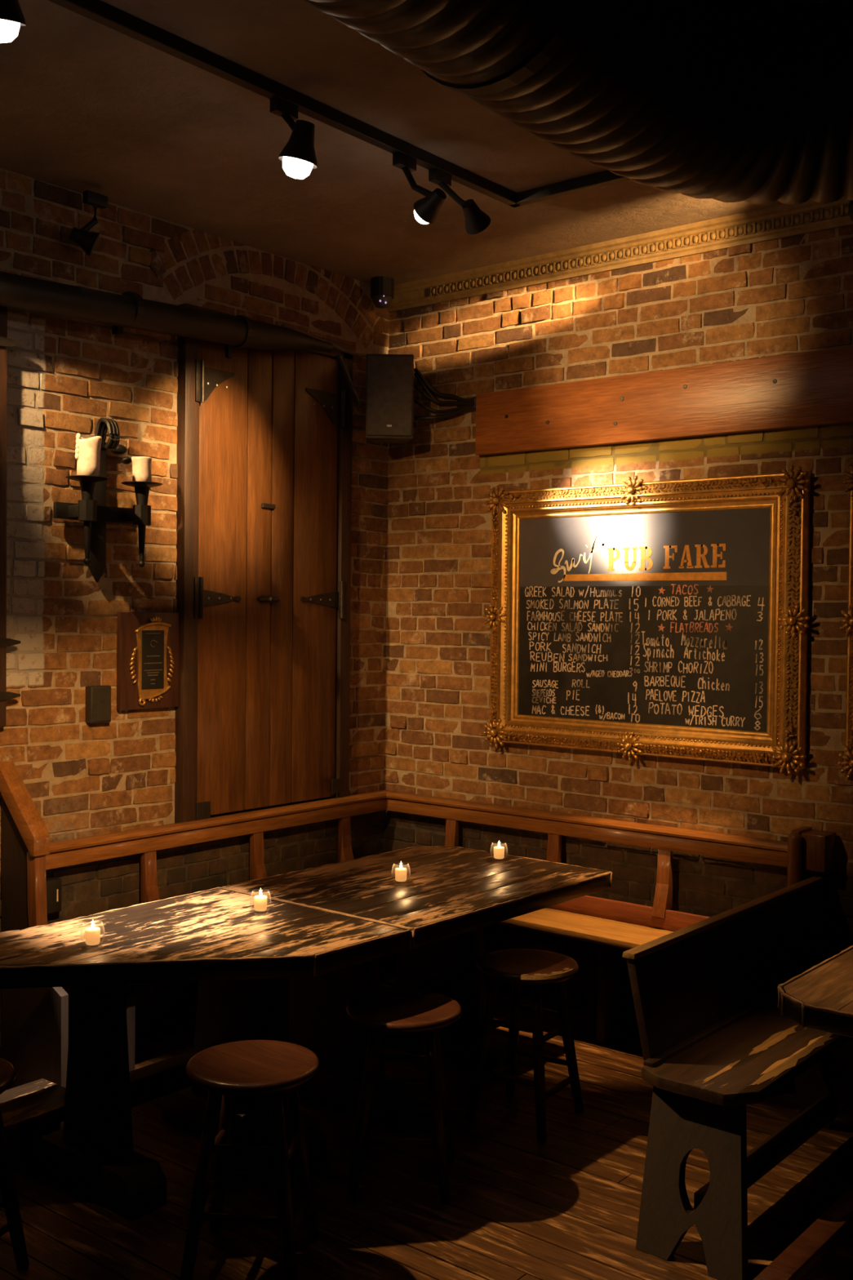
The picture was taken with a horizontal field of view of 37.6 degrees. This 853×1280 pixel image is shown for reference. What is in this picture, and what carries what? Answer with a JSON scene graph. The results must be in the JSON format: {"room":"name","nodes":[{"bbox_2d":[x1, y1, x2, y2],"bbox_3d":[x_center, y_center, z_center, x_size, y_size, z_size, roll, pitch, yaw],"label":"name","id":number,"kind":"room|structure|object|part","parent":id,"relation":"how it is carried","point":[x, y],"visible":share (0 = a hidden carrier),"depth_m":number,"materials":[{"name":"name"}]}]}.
{"room":"eatery","nodes":[
{"label":"eatery","id":0,"kind":"room"},
{"bbox_2d":[0,168,389,1057],"bbox_3d":[-1.936,-0.061,4.055,0.114,3.447,5.801,2,2,39],"label":"wall","id":1,"kind":"structure","parent":0,"point":[82,779],"depth_m":4.89,"materials":[{"name":"red brick"}]},
{"bbox_2d":[0,306,22,726],"bbox_3d":[-1.796,-0.462,4.112,0.063,1.550,1.015,2,2,39],"label":"picture frame","id":2,"kind":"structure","parent":1,"relation":"in","point":[5,342],"depth_m":4.44,"materials":[{"name":"brown wood"}]},
{"bbox_3d":[-1.533,-0.467,4.439,0.055,1.550,0.075,2,2,39],"label":"frame post","id":3,"kind":"part","parent":2,"relation":"part of","materials":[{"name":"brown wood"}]},
{"bbox_2d":[46,876,61,913],"bbox_3d":[-1.403,0.945,4.630,0.058,0.122,0.095,2,2,39],"label":"outlet box","id":4,"kind":"object","parent":1,"relation":"attached to","point":[53,883],"visible":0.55,"depth_m":4.62,"materials":[{"name":"black paint"}]},
{"bbox_2d":[85,684,111,723],"bbox_3d":[-1.254,0.245,4.799,0.044,0.140,0.094,2,2,39],"label":"junction box","id":5,"kind":"object","parent":1,"relation":"attached to","point":[98,698],"visible":1,"depth_m":4.78,"materials":[{"name":"black paint"}]},
{"bbox_2d":[53,417,162,582],"bbox_3d":[-1.185,-0.528,4.722,0.202,0.620,0.406,2,2,39],"label":"wall sconce","id":6,"kind":"object","parent":1,"relation":"attached to","point":[91,509],"visible":0.98,"depth_m":4.77,"materials":[{"name":"black metal"}]},
{"bbox_3d":[-1.248,-0.442,4.613,0.060,0.289,0.058,2,2,39],"label":"stem","id":7,"kind":"part","parent":6,"relation":"part of","materials":[{"name":"black metal"}]},
{"bbox_2d":[75,433,102,475],"bbox_3d":[-1.243,-0.675,4.610,0.087,0.166,0.092,2,2,39],"label":"candle","id":8,"kind":"object","parent":6,"relation":"on","point":[87,451],"visible":0.99,"depth_m":4.58,"materials":[{"name":"wax"}]},
{"bbox_3d":[-1.257,-0.488,4.784,0.016,0.536,0.074,2,2,39],"label":"plate","id":9,"kind":"part","parent":6,"relation":"part of","materials":[{"name":"black metal"}]},
{"bbox_2d":[131,456,151,481],"bbox_3d":[-1.091,-0.649,4.797,0.076,0.107,0.078,2,2,39],"label":"candle","id":10,"kind":"object","parent":6,"relation":"on","point":[141,465],"visible":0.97,"depth_m":4.77,"materials":[{"name":"wax"}]},
{"bbox_3d":[-1.091,-0.445,4.805,0.060,0.289,0.058,2,2,39],"label":"stem","id":11,"kind":"part","parent":6,"relation":"part of","materials":[{"name":"black metal"}]},
{"bbox_2d":[116,611,178,711],"bbox_3d":[-1.098,0.081,4.978,0.040,0.384,0.292,2,2,39],"label":"plaque","id":12,"kind":"object","parent":1,"relation":"attached to","point":[148,646],"visible":1,"depth_m":4.95,"materials":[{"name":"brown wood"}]},
{"bbox_3d":[-1.089,0.086,4.978,0.008,0.301,0.163,2,2,39],"label":"scroll panel","id":13,"kind":"part","parent":12,"relation":"part of","materials":[{"name":"gold metal"}]},
{"bbox_3d":[-1.085,0.078,4.972,0.004,0.233,0.108,2,2,39],"label":"name plate","id":14,"kind":"part","parent":12,"relation":"part of","materials":[{"name":"black paint"}]},
{"bbox_2d":[0,271,333,358],"bbox_3d":[-1.828,-1.223,3.938,0.163,0.211,4.381,2,2,39],"label":"conduit pipe","id":15,"kind":"object","parent":1,"relation":"attached to","point":[128,309],"visible":1,"depth_m":4.78,"materials":[{"name":"black metal"}]},
{"bbox_2d":[335,354,362,408],"bbox_3d":[-0.349,-1.164,5.652,0.135,0.236,0.034,0,1,-33],"label":"rod","id":16,"kind":"object","parent":15,"relation":"attached to","point":[358,404],"visible":1,"depth_m":5.64,"materials":[{"name":"metal"}]},
{"bbox_2d":[174,303,352,822],"bbox_3d":[-0.696,-0.286,5.487,0.118,2.160,0.997,2,2,39],"label":"door","id":17,"kind":"structure","parent":1,"relation":"in","point":[264,458],"depth_m":5.43,"materials":[{"name":"brown wood"}]},
{"bbox_3d":[-0.979,-0.266,5.124,0.058,2.130,0.077,2,2,39],"label":"frame post","id":18,"kind":"part","parent":17,"relation":"part of","materials":[{"name":"brown wood"}]},
{"bbox_3d":[-0.930,-0.172,5.128,0.021,0.170,0.042,2,2,39],"label":"hinge plate","id":19,"kind":"part","parent":17,"relation":"part of","materials":[{"name":"metal"}]},
{"bbox_3d":[-0.921,-1.055,5.109,0.021,0.170,0.042,2,2,39],"label":"hinge plate","id":20,"kind":"part","parent":17,"relation":"part of","materials":[{"name":"metal"}]},
{"bbox_3d":[-0.385,-0.185,5.796,0.021,0.170,0.042,2,2,39],"label":"hinge plate","id":21,"kind":"part","parent":17,"relation":"part of","materials":[{"name":"metal"}]},
{"bbox_3d":[-0.395,-0.275,5.840,0.058,2.130,0.070,2,2,39],"label":"frame post","id":22,"kind":"part","parent":17,"relation":"part of","materials":[{"name":"brown wood"}]},
{"bbox_3d":[-0.376,-1.064,5.777,0.021,0.170,0.042,2,2,39],"label":"hinge plate","id":23,"kind":"part","parent":17,"relation":"part of","materials":[{"name":"metal"}]},
{"bbox_2d":[365,354,413,444],"bbox_3d":[-0.170,-1.117,5.880,0.218,0.385,0.335,1,1,-1],"label":"speaker","id":24,"kind":"object","parent":1,"relation":"attached to","point":[389,378],"visible":1,"depth_m":5.72},
{"bbox_2d":[413,367,475,420],"bbox_3d":[0.093,-1.148,5.809,0.328,0.246,0.057,1,1,27],"label":"cable bundle","id":25,"kind":"object","parent":24,"relation":"attached to","point":[470,403],"visible":1,"depth_m":5.84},
{"bbox_2d":[0,0,852,284],"bbox_3d":[0.058,-1.653,2.342,5.300,0.075,5.700,2,2,39],"label":"ceiling","id":26,"kind":"structure","parent":0,"point":[86,104],"depth_m":4.22,"materials":[{"name":"paint"}]},
{"bbox_2d":[68,190,107,256],"bbox_3d":[-1.244,-1.526,4.609,0.132,0.228,0.089,1,1,-2],"label":"track spotlight","id":27,"kind":"object","parent":26,"relation":"hanging from","point":[86,241],"visible":1,"depth_m":4.58,"materials":[{"name":"black paint"}]},
{"bbox_3d":[-1.248,-1.538,4.601,0.083,0.130,0.022,0,1,-18],"label":"stem","id":28,"kind":"part","parent":27,"relation":"part of","materials":[{"name":"black paint"}]},
{"bbox_2d":[47,0,630,207],"bbox_3d":[-0.562,-1.606,2.563,1.338,0.039,4.458,2,2,39],"label":"track","id":29,"kind":"object","parent":26,"relation":"attached to","point":[96,11],"visible":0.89,"depth_m":3.82,"materials":[{"name":"black metal"}]},
{"bbox_2d":[0,0,26,43],"bbox_3d":[-1.015,-1.485,2.896,0.214,0.231,0.115,2,2,39],"label":"track spotlight","id":30,"kind":"object","parent":29,"relation":"hanging from","point":[11,16],"visible":1,"depth_m":2.84,"materials":[{"name":"black paint"}]},
{"bbox_3d":[-0.978,-1.406,2.866,0.094,0.075,0.093,2,2,39],"label":"bulb","id":31,"kind":"part","parent":30,"relation":"part of","materials":[{"name":"beige glass"}]},
{"bbox_2d":[270,96,317,179],"bbox_3d":[-0.389,-1.492,3.728,0.133,0.239,0.116,2,2,39],"label":"track spotlight","id":32,"kind":"object","parent":29,"relation":"attached to","point":[298,157],"visible":1,"depth_m":3.69,"materials":[{"name":"black paint"}]},
{"bbox_3d":[-0.398,-1.530,3.736,0.092,0.106,0.023,2,2,37],"label":"stem","id":33,"kind":"part","parent":32,"relation":"part of","materials":[{"name":"black paint"}]},
{"bbox_3d":[-0.381,-1.407,3.724,0.094,0.070,0.092,2,2,39],"label":"bulb","id":34,"kind":"part","parent":32,"relation":"part of","materials":[{"name":"beige glass"}]},
{"bbox_2d":[392,151,446,224],"bbox_3d":[-0.011,-1.494,4.142,0.196,0.246,0.091,2,2,39],"label":"track spotlight","id":35,"kind":"object","parent":29,"relation":"hanging from","point":[427,209],"visible":1,"depth_m":4.12,"materials":[{"name":"black paint"}]},
{"bbox_3d":[-0.020,-1.510,4.145,0.165,0.152,0.025,2,2,43],"label":"stem","id":36,"kind":"part","parent":35,"relation":"part of","materials":[{"name":"black paint"}]},
{"bbox_3d":[-0.009,-1.411,4.141,0.066,0.074,0.073,2,2,39],"label":"bulb","id":37,"kind":"part","parent":35,"relation":"part of","materials":[{"name":"beige glass"}]},
{"bbox_2d":[428,168,490,234],"bbox_3d":[0.106,-1.492,4.268,0.112,0.254,0.234,-1,2,-42],"label":"track spotlight","id":38,"kind":"object","parent":29,"relation":"hanging from","point":[477,221],"visible":1,"depth_m":4.21,"materials":[{"name":"black paint"}]},
{"bbox_3d":[0.107,-1.511,4.271,0.048,0.158,0.199,0,1,-33],"label":"stem","id":39,"kind":"part","parent":38,"relation":"part of","materials":[{"name":"black paint"}]},
{"bbox_3d":[0.835,-1.629,4.276,1.338,0.039,0.038,2,2,39],"label":"track rail","id":40,"kind":"part","parent":29,"relation":"part of","materials":[{"name":"black metal"}]},
{"bbox_2d":[848,200,852,221],"bbox_3d":[1.434,-1.479,4.055,0.110,0.243,0.100,2,2,39],"label":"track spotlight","id":41,"kind":"object","parent":29,"relation":"attached to","point":[851,205],"visible":0.52,"depth_m":4.06,"materials":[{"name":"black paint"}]},
{"bbox_2d":[370,276,394,308],"bbox_3d":[-0.208,-1.627,5.895,0.110,0.135,0.110,2,2,39],"label":"dome camera","id":42,"kind":"object","parent":26,"relation":"attached to","point":[382,288],"visible":1,"depth_m":5.85,"materials":[{"name":"black paint"}]},
{"bbox_2d":[303,0,852,204],"bbox_3d":[0.548,-1.334,1.339,2.650,0.492,4.164,2,2,39],"label":"duct","id":43,"kind":"object","parent":26,"relation":"hanging from","point":[751,101],"visible":1,"depth_m":2.81,"materials":[{"name":"metal"}]},
{"bbox_2d":[0,963,852,1279],"bbox_3d":[0.024,1.709,2.415,5.300,0.080,5.700,2,2,39],"label":"floor","id":44,"kind":"structure","parent":0,"point":[565,1205],"depth_m":3.70,"materials":[{"name":"brown wood"}]},
{"bbox_2d":[0,1057,29,1270],"bbox_3d":[-1.233,1.375,3.196,0.352,0.533,0.352,1,1,22],"label":"bar stool","id":45,"kind":"object","parent":44,"relation":"on","point":[10,1202],"visible":1,"depth_m":3.25,"materials":[{"name":"brown wood"}]},
{"bbox_3d":[-1.230,1.127,3.191,0.352,0.036,0.352,1,1,22],"label":"seat","id":46,"kind":"part","parent":45,"relation":"part of","materials":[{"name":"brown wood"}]},
{"bbox_2d":[0,1078,66,1146],"bbox_3d":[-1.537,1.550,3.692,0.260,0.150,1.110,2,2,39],"label":"bench","id":47,"kind":"object","parent":44,"relation":"on","point":[30,1111],"visible":0.66,"depth_m":3.97,"materials":[{"name":"black wood"}]},
{"bbox_3d":[-1.256,1.570,4.037,0.180,0.100,0.060,2,2,39],"label":"leg","id":48,"kind":"part","parent":47,"relation":"part of","materials":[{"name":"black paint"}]},
{"bbox_2d":[0,886,412,1218],"bbox_3d":[-0.759,1.259,3.784,0.970,0.743,1.071,2,2,39],"label":"pub table","id":49,"kind":"object","parent":44,"relation":"on","point":[241,957],"visible":0.96,"depth_m":3.73,"materials":[{"name":"black wood"}]},
{"bbox_3d":[-0.977,1.292,3.729,0.289,0.676,0.060,2,2,39],"label":"trestle leg","id":50,"kind":"part","parent":49,"relation":"part of","materials":[{"name":"black paint"}]},
{"bbox_3d":[-0.599,1.288,4.066,0.449,0.676,0.060,2,2,39],"label":"trestle leg","id":51,"kind":"part","parent":49,"relation":"part of","materials":[{"name":"black paint"}]},
{"bbox_3d":[-0.969,0.855,3.639,0.069,0.072,0.069,2,2,39],"label":"glass","id":52,"kind":"object","parent":49,"relation":"on","visible":0},
{"bbox_2d":[84,920,100,945],"bbox_3d":[-0.969,0.846,3.639,0.043,0.071,0.043,2,2,39],"label":"candle","id":53,"kind":"object","parent":52,"relation":"in","point":[92,935],"visible":1,"depth_m":3.62,"materials":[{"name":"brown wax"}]},
{"bbox_3d":[-0.539,0.850,4.071,0.069,0.072,0.069,2,2,39],"label":"glass","id":54,"kind":"object","parent":49,"relation":"on","visible":0},
{"bbox_2d":[253,888,266,911],"bbox_3d":[-0.539,0.841,4.071,0.043,0.071,0.043,2,2,39],"label":"candle","id":55,"kind":"object","parent":54,"relation":"in","point":[260,900],"visible":1,"depth_m":4.06,"materials":[{"name":"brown wax"}]},
{"bbox_2d":[179,1040,319,1279],"bbox_3d":[-0.461,1.380,3.325,0.352,0.533,0.352,1,1,6],"label":"bar stool","id":56,"kind":"object","parent":44,"relation":"on","point":[246,1068],"visible":1,"depth_m":3.24,"materials":[{"name":"brown wood"}]},
{"bbox_3d":[-0.581,1.396,3.229,0.116,0.502,0.039,0,1,-34],"label":"leg","id":57,"kind":"part","parent":56,"relation":"part of","materials":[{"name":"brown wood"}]},
{"bbox_3d":[-0.558,1.392,3.444,0.039,0.502,0.116,0,1,-34],"label":"leg","id":58,"kind":"part","parent":56,"relation":"part of","materials":[{"name":"brown wood"}]},
{"bbox_3d":[-0.459,1.132,3.320,0.352,0.036,0.352,1,1,6],"label":"seat","id":59,"kind":"part","parent":56,"relation":"part of","materials":[{"name":"brown wood"}]},
{"bbox_3d":[-0.365,1.399,3.206,0.039,0.502,0.116,0,1,-34],"label":"leg","id":60,"kind":"part","parent":56,"relation":"part of","materials":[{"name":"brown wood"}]},
{"bbox_3d":[-0.342,1.395,3.421,0.116,0.502,0.039,0,1,-34],"label":"leg","id":61,"kind":"part","parent":56,"relation":"part of","materials":[{"name":"brown wood"}]},
{"bbox_2d":[346,989,462,1204],"bbox_3d":[-0.071,1.374,3.804,0.352,0.533,0.352,1,1,4],"label":"bar stool","id":62,"kind":"object","parent":44,"relation":"on","point":[393,1011],"visible":1,"depth_m":3.70,"materials":[{"name":"brown wood"}]},
{"bbox_3d":[-0.186,1.390,3.703,0.039,0.502,0.116,2,2,44],"label":"leg","id":63,"kind":"part","parent":62,"relation":"part of","materials":[{"name":"brown wood"}]},
{"bbox_3d":[-0.172,1.386,3.919,0.116,0.502,0.039,2,2,44],"label":"leg","id":64,"kind":"part","parent":62,"relation":"part of","materials":[{"name":"brown wood"}]},
{"bbox_3d":[-0.068,1.126,3.798,0.352,0.036,0.352,1,1,4],"label":"seat","id":65,"kind":"part","parent":62,"relation":"part of","materials":[{"name":"brown wood"}]},
{"bbox_3d":[0.030,1.393,3.689,0.116,0.502,0.039,2,2,44],"label":"leg","id":66,"kind":"part","parent":62,"relation":"part of","materials":[{"name":"brown wood"}]},
{"bbox_3d":[0.044,1.388,3.905,0.116,0.502,0.039,0,2,-36],"label":"leg","id":67,"kind":"part","parent":62,"relation":"part of","materials":[{"name":"brown wood"}]},
{"bbox_2d":[222,845,612,1129],"bbox_3d":[-0.013,1.249,4.629,0.909,0.743,1.175,2,2,39],"label":"pub table","id":68,"kind":"object","parent":44,"relation":"on","point":[447,896],"visible":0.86,"depth_m":4.47,"materials":[{"name":"black wood"}]},
{"bbox_3d":[-0.325,1.284,4.410,0.459,0.676,0.060,2,2,39],"label":"trestle leg","id":69,"kind":"part","parent":68,"relation":"part of","materials":[{"name":"black paint"}]},
{"bbox_3d":[0.054,1.278,4.875,0.459,0.676,0.060,2,2,39],"label":"trestle leg","id":70,"kind":"part","parent":68,"relation":"part of","materials":[{"name":"black paint"}]},
{"bbox_3d":[-0.092,0.845,4.538,0.069,0.072,0.069,2,2,39],"label":"glass","id":71,"kind":"object","parent":68,"relation":"on","visible":0},
{"bbox_2d":[395,861,407,881],"bbox_3d":[-0.092,0.836,4.538,0.043,0.071,0.043,2,2,39],"label":"candle","id":72,"kind":"object","parent":71,"relation":"in","point":[400,873],"visible":1,"depth_m":4.52,"materials":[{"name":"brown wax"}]},
{"bbox_3d":[0.288,0.839,4.974,0.069,0.072,0.069,2,2,39],"label":"glass","id":73,"kind":"object","parent":68,"relation":"on","visible":0},
{"bbox_2d":[493,840,504,858],"bbox_3d":[0.288,0.830,4.974,0.043,0.071,0.043,2,2,39],"label":"candle","id":74,"kind":"object","parent":73,"relation":"in","point":[499,851],"visible":1,"depth_m":4.96,"materials":[{"name":"white wax"}]},
{"bbox_2d":[0,760,836,1088],"bbox_3d":[-0.005,1.036,4.594,2.250,1.170,2.105,2,2,39],"label":"bench","id":75,"kind":"object","parent":44,"relation":"on","point":[34,1021],"visible":0.51,"depth_m":5.00,"materials":[{"name":"orange wood"}]},
{"bbox_3d":[-1.377,1.062,4.400,0.368,1.098,0.030,2,2,39],"label":"panel","id":76,"kind":"part","parent":75,"relation":"part of","materials":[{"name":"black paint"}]},
{"bbox_3d":[-1.357,0.947,4.382,0.082,0.410,0.044,2,2,39],"label":"post","id":77,"kind":"part","parent":75,"relation":"part of","materials":[{"name":"orange wood"}]},
{"bbox_3d":[-1.083,0.965,4.945,0.072,0.275,0.056,2,2,39],"label":"post","id":78,"kind":"part","parent":75,"relation":"part of","materials":[{"name":"orange wood"}]},
{"bbox_3d":[-0.826,0.799,5.288,0.037,0.060,2.018,2,2,39],"label":"rail","id":79,"kind":"part","parent":75,"relation":"part of","materials":[{"name":"orange wood"}]},
{"bbox_3d":[-0.716,0.959,5.394,0.072,0.275,0.056,2,2,39],"label":"post","id":80,"kind":"part","parent":75,"relation":"part of","materials":[{"name":"orange wood"}]},
{"bbox_3d":[-0.367,0.953,5.823,0.072,0.275,0.056,2,2,39],"label":"post","id":81,"kind":"part","parent":75,"relation":"part of","materials":[{"name":"orange wood"}]},
{"bbox_3d":[0.105,0.959,5.786,0.056,0.275,0.072,2,2,39],"label":"post","id":82,"kind":"part","parent":75,"relation":"part of","materials":[{"name":"orange wood"}]},
{"bbox_3d":[0.542,0.971,5.430,0.056,0.275,0.072,2,2,39],"label":"post","id":83,"kind":"part","parent":75,"relation":"part of","materials":[{"name":"orange wood"}]},
{"bbox_3d":[0.602,0.812,5.407,2.093,0.060,0.037,2,2,39],"label":"rail","id":84,"kind":"part","parent":75,"relation":"part of","materials":[{"name":"orange wood"}]},
{"bbox_3d":[0.958,0.983,5.091,0.056,0.275,0.072,2,2,39],"label":"post","id":85,"kind":"part","parent":75,"relation":"part of","materials":[{"name":"orange wood"}]},
{"bbox_3d":[1.335,1.171,4.636,0.033,0.925,0.350,2,2,39],"label":"panel","id":86,"kind":"part","parent":75,"relation":"part of","materials":[{"name":"orange wood"}]},
{"bbox_3d":[1.429,1.174,4.679,0.130,0.920,0.164,2,2,39],"label":"moulding","id":87,"kind":"part","parent":75,"relation":"part of","materials":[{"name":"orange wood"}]},
{"bbox_2d":[465,948,583,1139],"bbox_3d":[0.342,1.367,4.300,0.352,0.533,0.352,1,1,33],"label":"bar stool","id":88,"kind":"object","parent":44,"relation":"on","point":[517,966],"visible":1,"depth_m":4.26,"materials":[{"name":"brown wood"}]},
{"bbox_3d":[0.191,1.382,4.270,0.116,0.502,0.039,0,1,-7],"label":"leg","id":89,"kind":"part","parent":88,"relation":"part of","materials":[{"name":"brown wood"}]},
{"bbox_3d":[0.311,1.379,4.450,0.039,0.502,0.116,0,1,-7],"label":"leg","id":90,"kind":"part","parent":88,"relation":"part of","materials":[{"name":"brown wood"}]},
{"bbox_3d":[0.344,1.119,4.295,0.352,0.036,0.352,1,1,33],"label":"seat","id":91,"kind":"part","parent":88,"relation":"part of","materials":[{"name":"brown wood"}]},
{"bbox_3d":[0.372,1.386,4.150,0.039,0.502,0.116,0,1,-7],"label":"leg","id":92,"kind":"part","parent":88,"relation":"part of","materials":[{"name":"brown wood"}]},
{"bbox_3d":[0.491,1.383,4.331,0.116,0.502,0.039,0,1,-7],"label":"leg","id":93,"kind":"part","parent":88,"relation":"part of","materials":[{"name":"brown wood"}]},
{"bbox_2d":[622,873,852,1279],"bbox_3d":[1.149,1.270,3.977,0.458,0.752,1.628,2,2,39],"label":"wooden bench","id":94,"kind":"object","parent":44,"relation":"on","point":[716,1040],"visible":0.92,"depth_m":3.67,"materials":[{"name":"brown wood"}]},
{"bbox_3d":[0.736,1.447,3.382,0.340,0.415,0.181,2,2,39],"label":"leg","id":95,"kind":"part","parent":94,"relation":"part of","materials":[{"name":"black paint"}]},
{"bbox_3d":[1.072,1.074,4.146,0.099,0.335,1.460,2,2,39],"label":"panel","id":96,"kind":"part","parent":94,"relation":"part of","materials":[{"name":"brown wood"}]},
{"bbox_3d":[1.197,1.214,3.994,0.333,0.035,1.540,2,2,39],"label":"seat","id":97,"kind":"part","parent":94,"relation":"part of","materials":[{"name":"brown wood"}]},
{"bbox_3d":[1.366,1.437,4.155,0.340,0.415,0.136,2,2,39],"label":"leg","id":98,"kind":"part","parent":94,"relation":"part of","materials":[{"name":"black paint"}]},
{"bbox_2d":[753,945,852,1279],"bbox_3d":[1.460,1.291,3.377,0.777,0.743,1.814,2,2,39],"label":"pub table","id":99,"kind":"object","parent":44,"relation":"on","point":[820,997],"visible":1,"depth_m":3.21,"materials":[{"name":"brown wood"}]},
{"bbox_3d":[1.212,1.563,3.444,0.085,0.110,1.600,2,2,39],"label":"foot rail","id":100,"kind":"part","parent":99,"relation":"part of","materials":[{"name":"brown wood"}]},
{"bbox_2d":[382,225,852,1077],"bbox_3d":[1.797,0.020,4.551,5.323,3.340,0.114,2,2,39],"label":"wall","id":101,"kind":"structure","parent":0,"point":[794,294],"depth_m":5.37,"materials":[{"name":"red brick"}]},
{"bbox_2d":[386,196,852,312],"bbox_3d":[1.700,-1.591,4.517,4.900,0.110,0.055,2,2,39],"label":"trim","id":102,"kind":"structure","parent":101,"relation":"attached to","point":[781,221],"depth_m":5.21,"materials":[{"name":"paint"}]},
{"bbox_2d":[482,465,811,775],"bbox_3d":[0.856,-0.088,5.196,1.525,1.182,0.097,2,2,39],"label":"menu board","id":103,"kind":"object","parent":101,"relation":"attached to","point":[668,618],"visible":1,"depth_m":5.14,"materials":[{"name":"gold metal"}]},
{"bbox_3d":[0.354,-0.103,5.620,0.148,1.126,0.074,2,2,39],"label":"frame rail","id":104,"kind":"part","parent":103,"relation":"part of","materials":[{"name":"gold metal"}]},
{"bbox_3d":[0.878,-0.379,5.214,1.198,0.310,0.030,2,2,39],"label":"title panel","id":105,"kind":"part","parent":103,"relation":"part of","materials":[{"name":"grey paint"}]},
{"bbox_3d":[0.859,0.409,5.215,1.464,0.130,0.074,2,2,39],"label":"frame rail","id":106,"kind":"part","parent":103,"relation":"part of","materials":[{"name":"gold metal"}]},
{"bbox_3d":[0.869,-0.586,5.194,1.464,0.130,0.074,2,2,39],"label":"frame rail","id":107,"kind":"part","parent":103,"relation":"part of","materials":[{"name":"gold metal"}]},
{"bbox_3d":[1.374,-0.074,4.789,0.148,1.126,0.074,2,2,39],"label":"frame rail","id":108,"kind":"part","parent":103,"relation":"part of","materials":[{"name":"gold metal"}]},
{"bbox_2d":[475,346,852,455],"bbox_3d":[1.643,-0.942,4.576,3.634,0.277,0.046,2,2,39],"label":"plank","id":109,"kind":"object","parent":101,"relation":"attached to","point":[811,388],"visible":1,"depth_m":5.07,"materials":[{"name":"brown wood"}]},
{"bbox_2d":[836,464,852,779],"bbox_3d":[2.120,-0.053,4.165,1.525,1.182,0.097,2,2,39],"label":"picture frame","id":110,"kind":"object","parent":101,"relation":"attached to","point":[848,757],"visible":1,"depth_m":4.61,"materials":[{"name":"gold metal"}]},
{"bbox_3d":[1.619,-0.068,4.589,0.148,1.126,0.074,2,2,39],"label":"frame rail","id":111,"kind":"part","parent":110,"relation":"part of","materials":[{"name":"gold metal"}]}
]}

